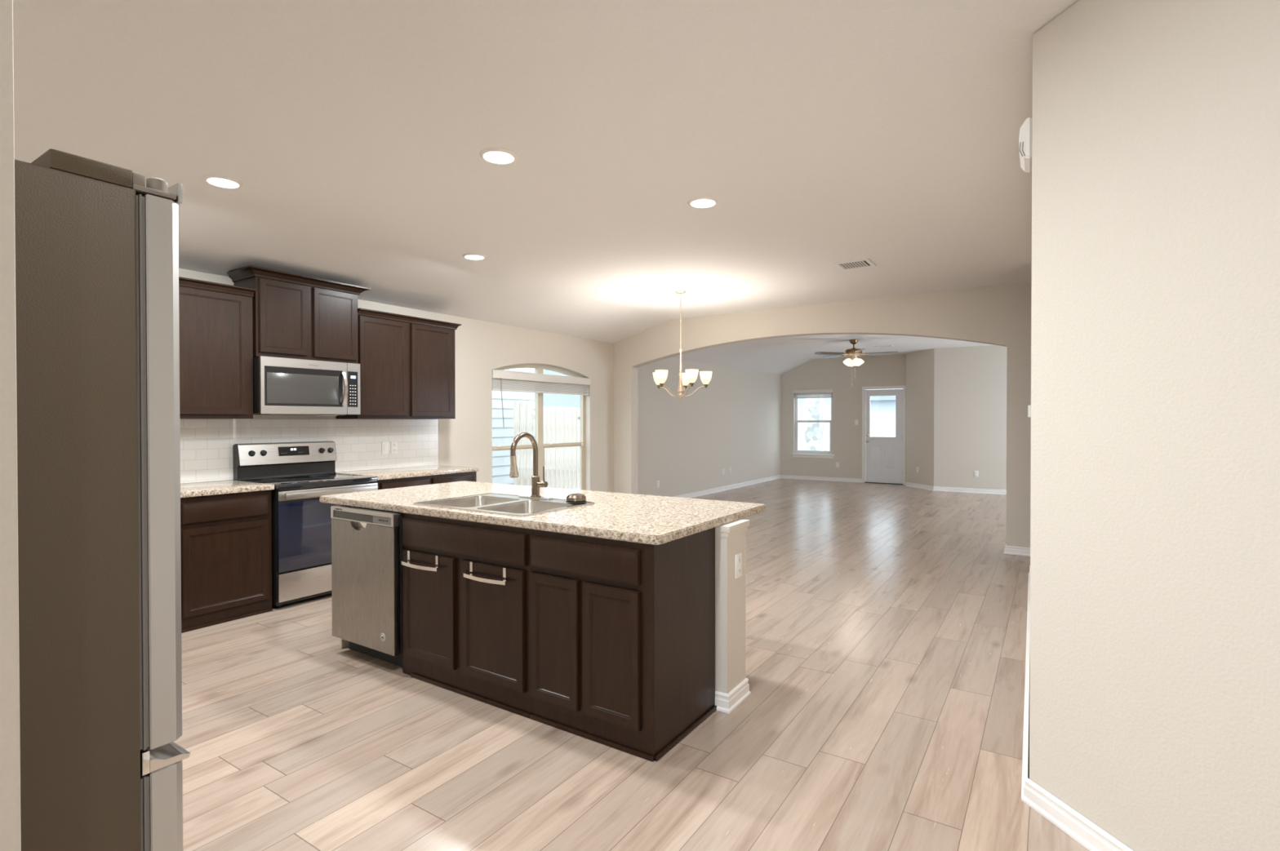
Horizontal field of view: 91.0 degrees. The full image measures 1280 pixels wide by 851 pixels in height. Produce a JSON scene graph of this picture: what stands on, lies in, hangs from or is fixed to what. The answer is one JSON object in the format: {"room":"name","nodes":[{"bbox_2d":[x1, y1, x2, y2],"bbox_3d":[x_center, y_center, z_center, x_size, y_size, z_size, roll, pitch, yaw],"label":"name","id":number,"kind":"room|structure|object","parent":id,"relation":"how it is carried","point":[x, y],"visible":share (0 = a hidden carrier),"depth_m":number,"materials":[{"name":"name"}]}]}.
{"room":"kitchen","nodes":[
{"label":"kitchen","id":0,"kind":"room"},
{"bbox_2d":[0,0,21,850],"bbox_3d":[-1.827,0.006,-0.760,0.120,2.760,3.723,0,1,33],"label":"wall","id":1,"kind":"structure","parent":0,"point":[10,748],"depth_m":0.76,"materials":[{"name":"paint"}]},
{"bbox_2d":[178,268,780,497],"bbox_3d":[-1.591,-0.065,7.476,0.150,2.760,17.950,0,1,33],"label":"wall","id":2,"kind":"structure","parent":0,"point":[686,445],"depth_m":9.75,"materials":[{"name":"paint"}]},
{"bbox_2d":[178,276,255,418],"bbox_3d":[-3.209,-0.534,4.530,0.373,0.968,0.655,0,1,33],"label":"upper cabinet","id":3,"kind":"object","parent":2,"relation":"attached to","point":[215,320],"visible":0.62,"depth_m":4.50,"materials":[{"name":"brown wood"}]},
{"bbox_2d":[226,265,370,364],"bbox_3d":[-2.775,-0.857,5.151,0.415,0.658,0.982,0,1,33],"label":"upper cabinet","id":4,"kind":"object","parent":2,"relation":"attached to","point":[295,316],"visible":0.88,"depth_m":5.00,"materials":[{"name":"brown wood"}]},
{"bbox_2d":[253,355,360,416],"bbox_3d":[-2.761,-0.302,5.133,0.446,0.444,0.808,0,1,33],"label":"microwave","id":5,"kind":"object","parent":4,"relation":"attached to","point":[282,386],"visible":0.98,"depth_m":4.98,"materials":[{"name":"silver metal"}]},
{"bbox_2d":[179,419,438,484],"bbox_3d":[-2.830,0.182,5.447,0.008,0.472,2.634,0,1,33],"label":"backsplash","id":6,"kind":"structure","parent":2,"relation":"attached to","point":[206,446],"depth_m":5.48,"materials":[{"name":"white tile"}]},
{"bbox_2d":[381,441,388,454],"bbox_3d":[-2.441,0.215,6.021,0.008,0.117,0.075,0,1,33],"label":"wall switch","id":7,"kind":"object","parent":6,"relation":"attached to","point":[384,446],"visible":1,"depth_m":6.01,"materials":[{"name":"white plastic"}]},
{"bbox_2d":[391,441,397,453],"bbox_3d":[-2.386,0.215,6.105,0.008,0.117,0.072,0,1,33],"label":"wall outlet","id":8,"kind":"object","parent":6,"relation":"attached to","point":[393,444],"visible":1,"depth_m":6.10,"materials":[{"name":"white plastic"}]},
{"bbox_2d":[336,308,461,418],"bbox_3d":[-2.258,-0.540,5.977,0.373,0.953,1.107,0,1,33],"label":"upper cabinet","id":9,"kind":"object","parent":2,"relation":"attached to","point":[407,370],"visible":0.93,"depth_m":5.81,"materials":[{"name":"brown wood"}]},
{"bbox_2d":[492,364,585,490],"bbox_3d":[-1.275,0.141,8.003,0.072,1.835,1.818,0,1,33],"label":"window","id":10,"kind":"structure","parent":2,"relation":"in","point":[539,397],"depth_m":8.02,"materials":[{"name":"beige plastic"}]},
{"bbox_2d":[492,369,591,426],"bbox_3d":[-1.204,-0.317,7.952,0.088,0.656,1.816,0,1,33],"label":"window blind","id":11,"kind":"object","parent":10,"relation":"attached to","point":[552,383],"visible":0.84,"depth_m":7.82,"materials":[{"name":"plastic"}]},
{"bbox_2d":[673,475,781,498],"bbox_3d":[1.522,1.230,12.066,0.020,0.083,6.540,0,1,33],"label":"baseboard","id":12,"kind":"structure","parent":2,"relation":"attached to","point":[779,477],"depth_m":12.36,"materials":[{"name":"white paint"}]},
{"bbox_2d":[339,519,749,693],"bbox_3d":[-0.632,0.910,3.477,2.332,0.876,0.763,0,1,33],"label":"wall","id":13,"kind":"structure","parent":0,"point":[730,538],"depth_m":3.00,"materials":[{"name":"paint"}]},
{"bbox_2d":[715,677,751,714],"bbox_3d":[-0.489,1.304,3.691,2.339,0.083,0.253,0,1,33],"label":"baseboard","id":14,"kind":"structure","parent":13,"relation":"attached to","point":[725,703],"depth_m":2.99,"materials":[{"name":"white paint"}]},
{"bbox_2d":[734,552,742,578],"bbox_3d":[0.482,0.683,3.064,0.008,0.117,0.072,0,1,33],"label":"wall outlet","id":15,"kind":"object","parent":13,"relation":"attached to","point":[738,557],"visible":1,"depth_m":3.06,"materials":[{"name":"white plastic"}]},
{"bbox_2d":[13,0,1079,375],"bbox_3d":[1.947,-1.272,5.140,8.800,0.554,17.950,0,1,33],"label":"ceiling","id":16,"kind":"structure","parent":0,"point":[823,133],"depth_m":3.14,"materials":[{"name":"paint"}]},
{"bbox_2d":[202,174,243,188],"bbox_3d":[-2.407,-1.405,3.629,0.196,0.012,0.196,0,1,33],"label":"recessed light","id":17,"kind":"object","parent":16,"relation":"in","point":[221,181],"visible":1,"depth_m":3.61,"materials":[{"name":"white paint"}]},
{"bbox_2d":[462,253,486,260],"bbox_3d":[-1.395,-1.420,5.292,0.196,0.012,0.196,0,1,33],"label":"recessed light","id":18,"kind":"object","parent":16,"relation":"in","point":[473,256],"visible":1,"depth_m":5.27,"materials":[{"name":"white"}]},
{"bbox_2d":[479,147,517,164],"bbox_3d":[-0.738,-1.404,3.281,0.196,0.012,0.196,0,1,33],"label":"recessed light","id":19,"kind":"object","parent":16,"relation":"in","point":[492,155],"visible":1,"depth_m":3.26,"materials":[{"name":"white"}]},
{"bbox_2d":[653,289,712,400],"bbox_3d":[0.415,-0.853,6.756,0.632,1.174,0.655,0,1,33],"label":"chandelier","id":20,"kind":"object","parent":16,"relation":"hanging from","point":[660,376],"visible":1,"depth_m":6.72,"materials":[{"name":"white glass"}]},
{"bbox_2d":[687,196,718,208],"bbox_3d":[0.400,-1.411,3.980,0.196,0.012,0.196,0,1,33],"label":"recessed light","id":21,"kind":"object","parent":16,"relation":"in","point":[700,202],"visible":1,"depth_m":3.96,"materials":[{"name":"white"}]},
{"bbox_2d":[832,258,875,271],"bbox_3d":[1.907,-1.427,5.578,0.300,0.010,0.300,0,1,33],"label":"ceiling vent","id":22,"kind":"object","parent":16,"relation":"in","point":[864,263],"visible":1,"depth_m":5.57,"materials":[{"name":"white metal"}]},
{"bbox_2d":[813,339,897,386],"bbox_3d":[3.740,-1.085,10.862,1.343,0.790,1.360,0,1,33],"label":"ceiling fan","id":23,"kind":"object","parent":16,"relation":"hanging from","point":[853,361],"visible":1,"depth_m":10.81,"materials":[{"name":"gold metal"}]},
{"bbox_2d":[843,357,851,366],"bbox_3d":[3.575,-1.101,10.851,0.135,0.150,0.135,0,1,33],"label":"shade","id":24,"kind":"object","parent":23,"relation":"attached to","point":[847,362],"depth_m":10.83,"materials":[{"name":"glass"}]},
{"bbox_2d":[853,357,861,365],"bbox_3d":[3.709,-1.100,10.745,0.135,0.150,0.135,0,1,33],"label":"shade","id":25,"kind":"object","parent":23,"relation":"attached to","point":[856,362],"depth_m":10.77,"materials":[{"name":"glass"}]},
{"bbox_2d":[173,478,1088,850],"bbox_3d":[1.992,1.381,5.136,8.700,0.100,17.950,0,1,33],"label":"floor","id":26,"kind":"structure","parent":0,"point":[886,624],"depth_m":2.75,"materials":[{"name":"brown wood"}]},
{"bbox_2d":[14,148,190,850],"bbox_3d":[-1.353,0.485,0.954,0.905,1.769,0.821,0,1,33],"label":"refrigerator","id":27,"kind":"object","parent":26,"relation":"on","point":[97,247],"visible":0.85,"depth_m":0.95,"materials":[{"name":"metal"}]},
{"bbox_2d":[180,489,272,633],"bbox_3d":[-3.090,0.904,4.463,0.655,0.875,0.612,0,1,33],"label":"base cabinet","id":28,"kind":"object","parent":26,"relation":"on","point":[226,539],"visible":0.7,"depth_m":4.28,"materials":[{"name":"brown wood"}]},
{"bbox_2d":[180,480,274,497],"bbox_3d":[-3.097,0.446,4.445,0.661,0.037,0.662,0,1,33],"label":"countertop","id":29,"kind":"structure","parent":28,"relation":"on","point":[228,486],"depth_m":4.39,"materials":[{"name":"stone"}]},
{"bbox_2d":[233,440,377,608],"bbox_3d":[-2.654,0.739,5.041,0.730,1.195,0.802,0,1,33],"label":"range","id":30,"kind":"object","parent":26,"relation":"on","point":[300,473],"visible":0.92,"depth_m":4.79,"materials":[{"name":"silver metal"}]},
{"bbox_2d":[240,473,377,491],"bbox_3d":[-2.653,0.447,5.038,0.636,0.043,0.802,0,1,33],"label":"cooktop","id":31,"kind":"object","parent":30,"relation":"in","point":[289,482],"depth_m":4.96,"materials":[{"name":"black glass"}]},
{"bbox_2d":[271,482,374,606],"bbox_3d":[-2.685,0.888,5.063,0.638,0.838,0.798,0,1,33],"label":"oven","id":32,"kind":"object","parent":30,"relation":"in","point":[274,493],"depth_m":4.57,"materials":[{"name":"silver metal"}]},
{"bbox_2d":[330,505,403,667],"bbox_3d":[-1.407,0.910,3.792,0.596,0.871,0.605,0,1,33],"label":"dishwasher","id":33,"kind":"object","parent":26,"relation":"on","point":[366,544],"visible":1,"depth_m":3.52,"materials":[{"name":"silver metal"}]},
{"bbox_2d":[374,471,476,489],"bbox_3d":[-2.157,0.891,5.882,0.655,0.875,1.085,0,1,33],"label":"base cabinet","id":34,"kind":"object","parent":26,"relation":"on","point":[471,476],"visible":0.09,"depth_m":5.65,"materials":[{"name":"brown wood"}]},
{"bbox_2d":[335,465,478,480],"bbox_3d":[-2.161,0.433,5.870,0.661,0.037,1.116,0,1,33],"label":"countertop","id":35,"kind":"structure","parent":34,"relation":"on","point":[428,470],"depth_m":5.72,"materials":[{"name":"stone"}]},
{"bbox_2d":[402,513,530,718],"bbox_3d":[-0.756,0.911,3.382,0.940,0.874,0.568,0,1,33],"label":"base cabinet","id":36,"kind":"object","parent":26,"relation":"on","point":[465,637],"visible":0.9,"depth_m":3.12,"materials":[{"name":"brown wood"}]},
{"bbox_2d":[401,550,441,571],"bbox_3d":[-1.145,0.705,3.283,0.285,0.074,0.063,0,1,33],"label":"towel bar","id":37,"kind":"object","parent":36,"relation":"attached to","point":[407,563],"visible":1,"depth_m":3.24,"materials":[{"name":"silver metal"}]},
{"bbox_2d":[463,560,508,585],"bbox_3d":[-0.740,0.707,3.017,0.285,0.074,0.063,0,1,33],"label":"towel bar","id":38,"kind":"object","parent":36,"relation":"attached to","point":[470,575],"visible":1,"depth_m":2.98,"materials":[{"name":"silver metal"}]},
{"bbox_2d":[528,527,716,761],"bbox_3d":[-0.075,0.914,2.935,0.686,0.874,0.568,0,1,33],"label":"base cabinet","id":39,"kind":"object","parent":26,"relation":"on","point":[622,633],"visible":0.95,"depth_m":2.69,"materials":[{"name":"brown wood"}]},
{"bbox_2d":[319,481,765,545],"bbox_3d":[-0.637,0.451,3.653,2.449,0.038,1.144,0,1,33],"label":"countertop","id":40,"kind":"structure","parent":39,"relation":"on","point":[654,520],"depth_m":3.24,"materials":[{"name":"stone"}]},
{"bbox_2d":[413,493,595,516],"bbox_3d":[-0.750,0.522,3.474,0.845,0.194,0.585,0,1,33],"label":"sink","id":41,"kind":"object","parent":40,"relation":"in","point":[488,503],"visible":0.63,"depth_m":3.54,"materials":[{"name":"metal"}]},
{"bbox_2d":[565,493,586,503],"bbox_3d":[-0.351,0.400,3.465,0.116,0.050,0.116,0,1,33],"label":"stopper","id":42,"kind":"object","parent":41,"relation":"on","point":[576,498],"visible":1,"depth_m":3.42,"materials":[{"name":"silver metal"}]},
{"bbox_2d":[509,432,553,499],"bbox_3d":[-0.663,0.232,3.618,0.250,0.387,0.240,0,1,33],"label":"kitchen faucet","id":43,"kind":"object","parent":40,"relation":"on","point":[536,484],"visible":1,"depth_m":3.66,"materials":[{"name":"silver metal"}]},
{"bbox_2d":[530,475,541,497],"bbox_3d":[-0.614,0.357,3.695,0.060,0.124,0.060,0,1,33],"label":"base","id":44,"kind":"object","parent":43,"relation":"on","point":[535,483],"depth_m":3.67,"materials":[{"name":"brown metal"}]},
{"bbox_2d":[613,282,1031,547],"bbox_3d":[3.240,-0.065,6.899,8.560,2.760,0.170,0,1,33],"label":"wall","id":45,"kind":"structure","parent":0,"point":[998,315],"depth_m":7.08,"materials":[{"name":"paint"}]},
{"bbox_2d":[1003,542,1030,556],"bbox_3d":[5.051,1.281,5.709,3.018,0.083,0.191,0,1,33],"label":"baseboard","id":46,"kind":"structure","parent":45,"relation":"attached to","point":[1012,550],"depth_m":6.40,"materials":[{"name":"white paint"}]},
{"bbox_2d":[780,354,906,482],"bbox_3d":[4.533,-0.129,14.101,3.010,2.760,0.150,0,1,33],"label":"wall","id":47,"kind":"structure","parent":0,"point":[833,374],"depth_m":14.07,"materials":[{"name":"paint"}]},
{"bbox_2d":[791,392,834,458],"bbox_3d":[3.978,-0.015,14.423,0.990,1.509,0.165,0,1,33],"label":"window","id":48,"kind":"structure","parent":47,"relation":"in","point":[803,454],"depth_m":14.45,"materials":[{"name":"white plastic"}]},
{"bbox_2d":[793,389,832,398],"bbox_3d":[3.964,-0.727,14.397,0.910,0.198,0.089,0,1,33],"label":"window blind","id":49,"kind":"object","parent":48,"relation":"attached to","point":[809,392],"visible":1,"depth_m":14.36,"materials":[{"name":"plastic"}]},
{"bbox_2d":[781,475,862,482],"bbox_3d":[4.101,1.208,14.295,1.845,0.083,0.020,0,1,33],"label":"baseboard","id":50,"kind":"structure","parent":47,"relation":"attached to","point":[784,477],"depth_m":14.27,"materials":[{"name":"white paint"}]},
{"bbox_2d":[862,386,906,484],"bbox_3d":[5.277,0.204,13.584,0.899,2.102,0.182,0,1,33],"label":"door","id":51,"kind":"structure","parent":47,"relation":"in","point":[885,457],"depth_m":13.55,"materials":[{"name":"white paint"}]},
{"bbox_2d":[906,345,1006,490],"bbox_3d":[7.863,-0.109,11.375,5.750,2.760,1.050,0,1,33],"label":"wall","id":52,"kind":"structure","parent":0,"point":[956,397],"depth_m":11.99,"materials":[{"name":"paint"}]},
{"bbox_2d":[904,482,1006,494],"bbox_3d":[7.317,1.231,11.185,5.218,0.083,0.579,0,1,41],"label":"baseboard","id":53,"kind":"structure","parent":52,"relation":"attached to","point":[907,484],"depth_m":11.99,"materials":[{"name":"white paint"}]},
{"bbox_2d":[973,471,978,477],"bbox_3d":[6.317,0.909,11.807,0.072,0.117,0.008,0,1,33],"label":"wall outlet","id":54,"kind":"object","parent":52,"relation":"attached to","point":[975,473],"visible":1,"depth_m":11.80,"materials":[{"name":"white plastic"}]},
{"bbox_2d":[1029,0,1279,850],"bbox_3d":[2.203,-0.028,2.652,1.376,2.760,6.300,0,1,13],"label":"wall","id":55,"kind":"structure","parent":0,"point":[1154,677],"depth_m":1.80,"materials":[{"name":"paint"}]},
{"bbox_2d":[1018,117,1031,173],"bbox_3d":[1.460,-1.057,2.380,0.041,0.151,0.172,0,1,32],"label":"door chime","id":56,"kind":"object","parent":55,"relation":"attached to","point":[1025,131],"visible":0.98,"depth_m":2.31,"materials":[{"name":"white plastic"}]},
{"bbox_2d":[1027,404,1031,417],"bbox_3d":[2.900,-0.106,4.675,0.023,0.090,0.120,0,1,32],"label":"thermostat","id":57,"kind":"object","parent":55,"relation":"attached to","point":[1028,406],"visible":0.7,"depth_m":4.63,"materials":[{"name":"white plastic"}]},
{"bbox_2d":[1021,565,1133,850],"bbox_3d":[2.123,1.310,2.681,1.251,0.083,6.314,0,1,14],"label":"baseboard","id":58,"kind":"structure","parent":55,"relation":"attached to","point":[1090,836],"depth_m":2.15,"materials":[{"name":"white paint"}]},
{"label":"outside","id":59,"kind":"structure","parent":0,"visible":0},
{"bbox_3d":[1.193,1.355,29.143,90.000,0.100,90.000,0,1,33],"label":"ground","id":60,"kind":"structure","parent":59,"visible":0},
{"bbox_2d":[492,368,535,484],"bbox_3d":[-4.446,-0.830,9.136,0.330,4.628,8.400,0,1,33],"label":"house","id":61,"kind":"structure","parent":60,"relation":"on","point":[501,435],"depth_m":11.78,"materials":[{"name":"grey"}]},
{"bbox_2d":[513,400,534,486],"bbox_3d":[-2.130,0.487,11.701,0.505,1.905,0.059,0,1,25],"label":"fence","id":62,"kind":"object","parent":60,"relation":"on","point":[523,417],"visible":0.65,"depth_m":11.68,"materials":[{"name":"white wood"}]},
{"bbox_2d":[542,369,580,408],"bbox_3d":[-6.570,-1.569,28.234,10.800,5.780,16.800,0,1,33],"label":"sky","id":63,"kind":"structure","parent":60,"relation":"on","point":[567,401],"depth_m":25.17,"materials":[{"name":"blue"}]},
{"bbox_2d":[543,405,580,488],"bbox_3d":[-0.263,0.478,16.211,0.062,1.863,8.200,0,1,33],"label":"fence","id":64,"kind":"object","parent":60,"relation":"on","point":[562,424],"visible":0.1,"depth_m":13.93,"materials":[{"name":"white wood"}]},
{"bbox_2d":[804,395,823,450],"bbox_3d":[4.861,-0.099,17.506,0.480,3.000,0.480,0,1,33],"label":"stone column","id":65,"kind":"structure","parent":60,"relation":"on","point":[814,407],"depth_m":17.34,"materials":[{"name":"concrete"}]},
{"bbox_2d":[798,394,831,413],"bbox_3d":[8.807,-1.143,34.886,7.200,4.780,8.800,0,1,33],"label":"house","id":66,"kind":"structure","parent":60,"relation":"on","point":[827,402],"depth_m":30.09,"materials":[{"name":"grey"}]},
{"bbox_2d":[798,411,895,451],"bbox_3d":[8.957,0.441,20.466,10.500,1.844,0.062,0,1,33],"label":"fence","id":67,"kind":"object","parent":60,"relation":"on","point":[884,422],"visible":0.1,"depth_m":21.14,"materials":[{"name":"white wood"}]},
{"bbox_2d":[867,388,902,437],"bbox_3d":[14.836,-0.900,29.132,8.000,4.380,7.800,0,1,33],"label":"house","id":68,"kind":"structure","parent":60,"relation":"on","point":[877,403],"depth_m":27.63,"materials":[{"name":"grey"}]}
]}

